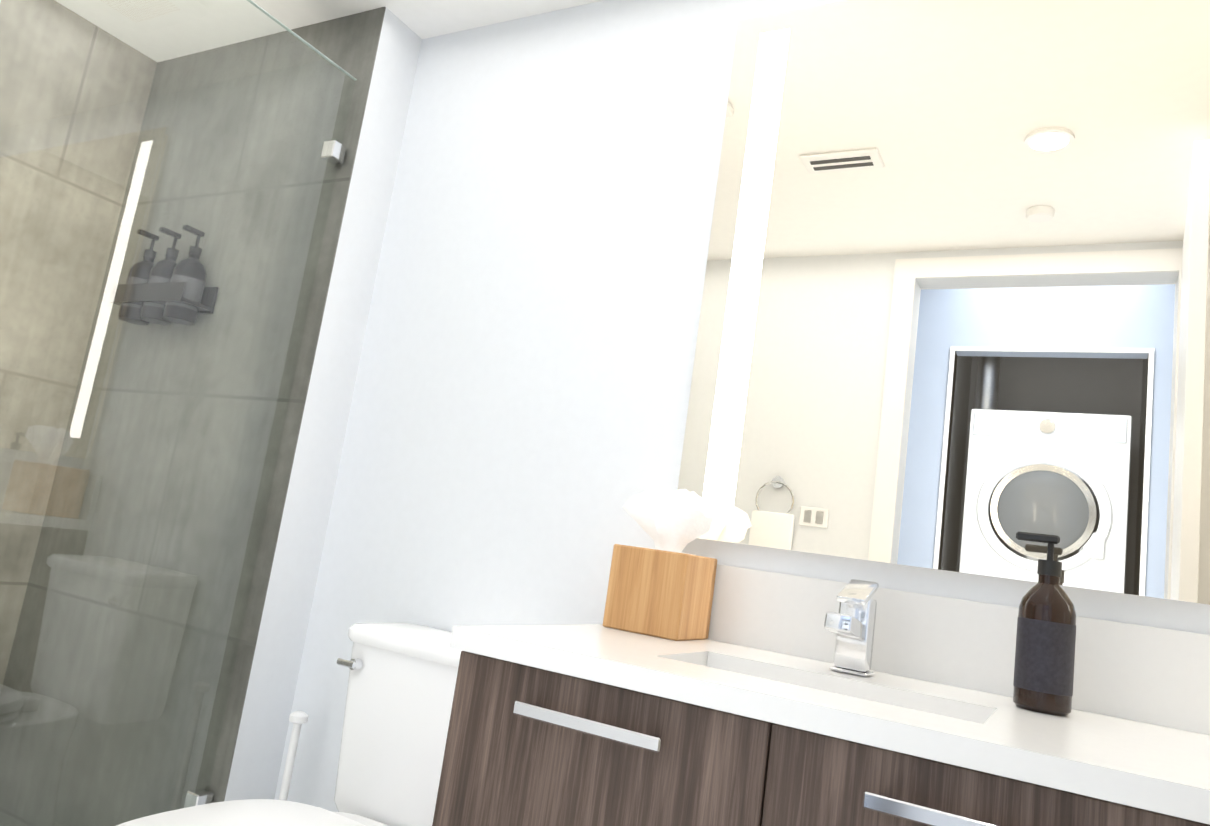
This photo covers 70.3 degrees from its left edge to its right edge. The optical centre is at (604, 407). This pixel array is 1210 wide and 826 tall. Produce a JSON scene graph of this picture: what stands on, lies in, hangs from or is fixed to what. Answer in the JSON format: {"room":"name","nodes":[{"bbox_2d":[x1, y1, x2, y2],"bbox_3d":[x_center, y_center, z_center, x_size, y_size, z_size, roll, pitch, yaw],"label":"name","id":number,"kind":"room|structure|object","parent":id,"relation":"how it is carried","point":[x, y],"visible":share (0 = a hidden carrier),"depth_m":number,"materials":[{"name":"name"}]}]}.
{"room":"bathroom","nodes":[
{"label":"bathroom","id":0,"kind":"room"},
{"bbox_2d":[0,0,156,692],"bbox_3d":[-2.186,-0.184,1.951,0.100,2.440,1.880,3,-11,29],"label":"wall tiles","id":1,"kind":"structure","parent":0,"point":[83,113],"depth_m":2.65,"materials":[{"name":"grey tile"}]},
{"bbox_2d":[55,0,601,62],"bbox_3d":[-0.050,-1.279,1.197,4.600,0.060,2.140,3,-11,29],"label":"ceiling","id":2,"kind":"structure","parent":0,"point":[423,19],"depth_m":2.55,"materials":[{"name":"paint"}]},
{"bbox_2d":[224,0,1209,811],"bbox_3d":[0.268,0.143,1.772,2.493,2.440,0.256,3,-11,29],"label":"wall","id":3,"kind":"structure","parent":0,"point":[492,428],"depth_m":2.17,"materials":[{"name":"paint"}]},
{"bbox_2d":[0,7,385,825],"bbox_3d":[-1.266,0.048,2.544,1.142,2.440,0.100,3,-11,29],"label":"wall tile","id":4,"kind":"structure","parent":3,"relation":"attached to","point":[348,43],"depth_m":2.43,"materials":[{"name":"grey tile"}]},
{"bbox_2d":[109,225,218,325],"bbox_3d":[-1.293,-0.383,2.540,0.340,0.274,0.108,3,-11,29],"label":"bottles","id":5,"kind":"object","parent":4,"relation":"attached to","point":[168,295],"depth_m":2.49,"materials":[{"name":"black plastic"}]},
{"bbox_2d":[678,0,1209,604],"bbox_3d":[0.769,-0.286,1.614,1.235,1.198,0.026,3,-11,29],"label":"led mirror","id":6,"kind":"object","parent":3,"relation":"attached to","point":[954,314],"visible":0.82,"depth_m":1.63,"materials":[{"name":"clear mirror"}]},
{"bbox_2d":[699,564,1209,735],"bbox_3d":[0.648,0.418,1.512,1.340,0.150,0.020,3,-11,29],"label":"backsplash","id":7,"kind":"structure","parent":3,"relation":"attached to","point":[1158,677],"depth_m":1.51,"materials":[{"name":"white stone"}]},
{"bbox_3d":[-0.860,0.958,-0.036,4.600,0.060,4.070,3,-11,29],"label":"floor","id":8,"kind":"structure","parent":0,"visible":0},
{"bbox_2d":[116,623,461,825],"bbox_3d":[-0.552,0.834,1.576,0.448,0.795,0.858,3,-11,29],"label":"toilet","id":9,"kind":"object","parent":8,"relation":"on","point":[400,690],"visible":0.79,"depth_m":1.81,"materials":[{"name":"white ceramic"}]},
{"bbox_2d":[279,711,308,800],"bbox_3d":[-0.783,1.008,2.053,0.100,0.542,0.100,3,-11,29],"label":"toilet brush","id":10,"kind":"object","parent":8,"relation":"on","point":[297,719],"visible":0.88,"depth_m":2.07,"materials":[{"name":"white plastic"}]},
{"bbox_2d":[432,632,1209,825],"bbox_3d":[0.429,0.876,1.164,1.330,0.856,0.628,3,-11,29],"label":"bathroom vanity","id":11,"kind":"object","parent":8,"relation":"on","point":[752,709],"depth_m":1.13,"materials":[{"name":"brown wood"}]},
{"bbox_2d":[603,487,716,640],"bbox_3d":[0.126,0.306,1.713,0.187,0.284,0.158,3,-11,29],"label":"tissue box","id":12,"kind":"object","parent":11,"relation":"on","point":[664,588],"visible":1,"depth_m":1.66,"materials":[{"name":"brown wood"}]},
{"bbox_2d":[451,625,1209,807],"bbox_3d":[0.384,0.395,1.042,1.340,0.032,0.149,3,-11,29],"label":"countertop","id":13,"kind":"structure","parent":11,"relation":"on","point":[1114,767],"depth_m":1.04,"materials":[{"name":"white stone"}]},
{"bbox_2d":[824,579,878,676],"bbox_3d":[0.412,0.368,1.446,0.062,0.158,0.177,3,-11,29],"label":"faucet","id":14,"kind":"object","parent":11,"relation":"on","point":[850,624],"visible":1,"depth_m":1.45,"materials":[{"name":"silver metal"}]},
{"bbox_2d":[1013,532,1075,715],"bbox_3d":[0.682,0.333,1.338,0.091,0.268,0.081,3,-11,29],"label":"soap bottle","id":15,"kind":"object","parent":11,"relation":"on","point":[1045,654],"visible":1,"depth_m":1.30,"materials":[{"name":"brown glass"}]},
{"bbox_3d":[-1.882,1.063,1.535,1.150,0.075,1.980,3,-11,29],"label":"floor","id":16,"kind":"structure","parent":0,"visible":0},
{"bbox_3d":[-1.417,1.011,1.303,0.102,0.085,1.760,3,-11,29],"label":"curb","id":17,"kind":"object","parent":16,"relation":"on","visible":0},
{"bbox_2d":[0,0,356,825],"bbox_3d":[-1.225,-0.055,1.522,0.144,2.119,1.646,3,-11,29],"label":"glass","id":18,"kind":"object","parent":17,"relation":"on","point":[332,152],"visible":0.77,"depth_m":1.92,"materials":[{"name":"clear glass"}]}
]}

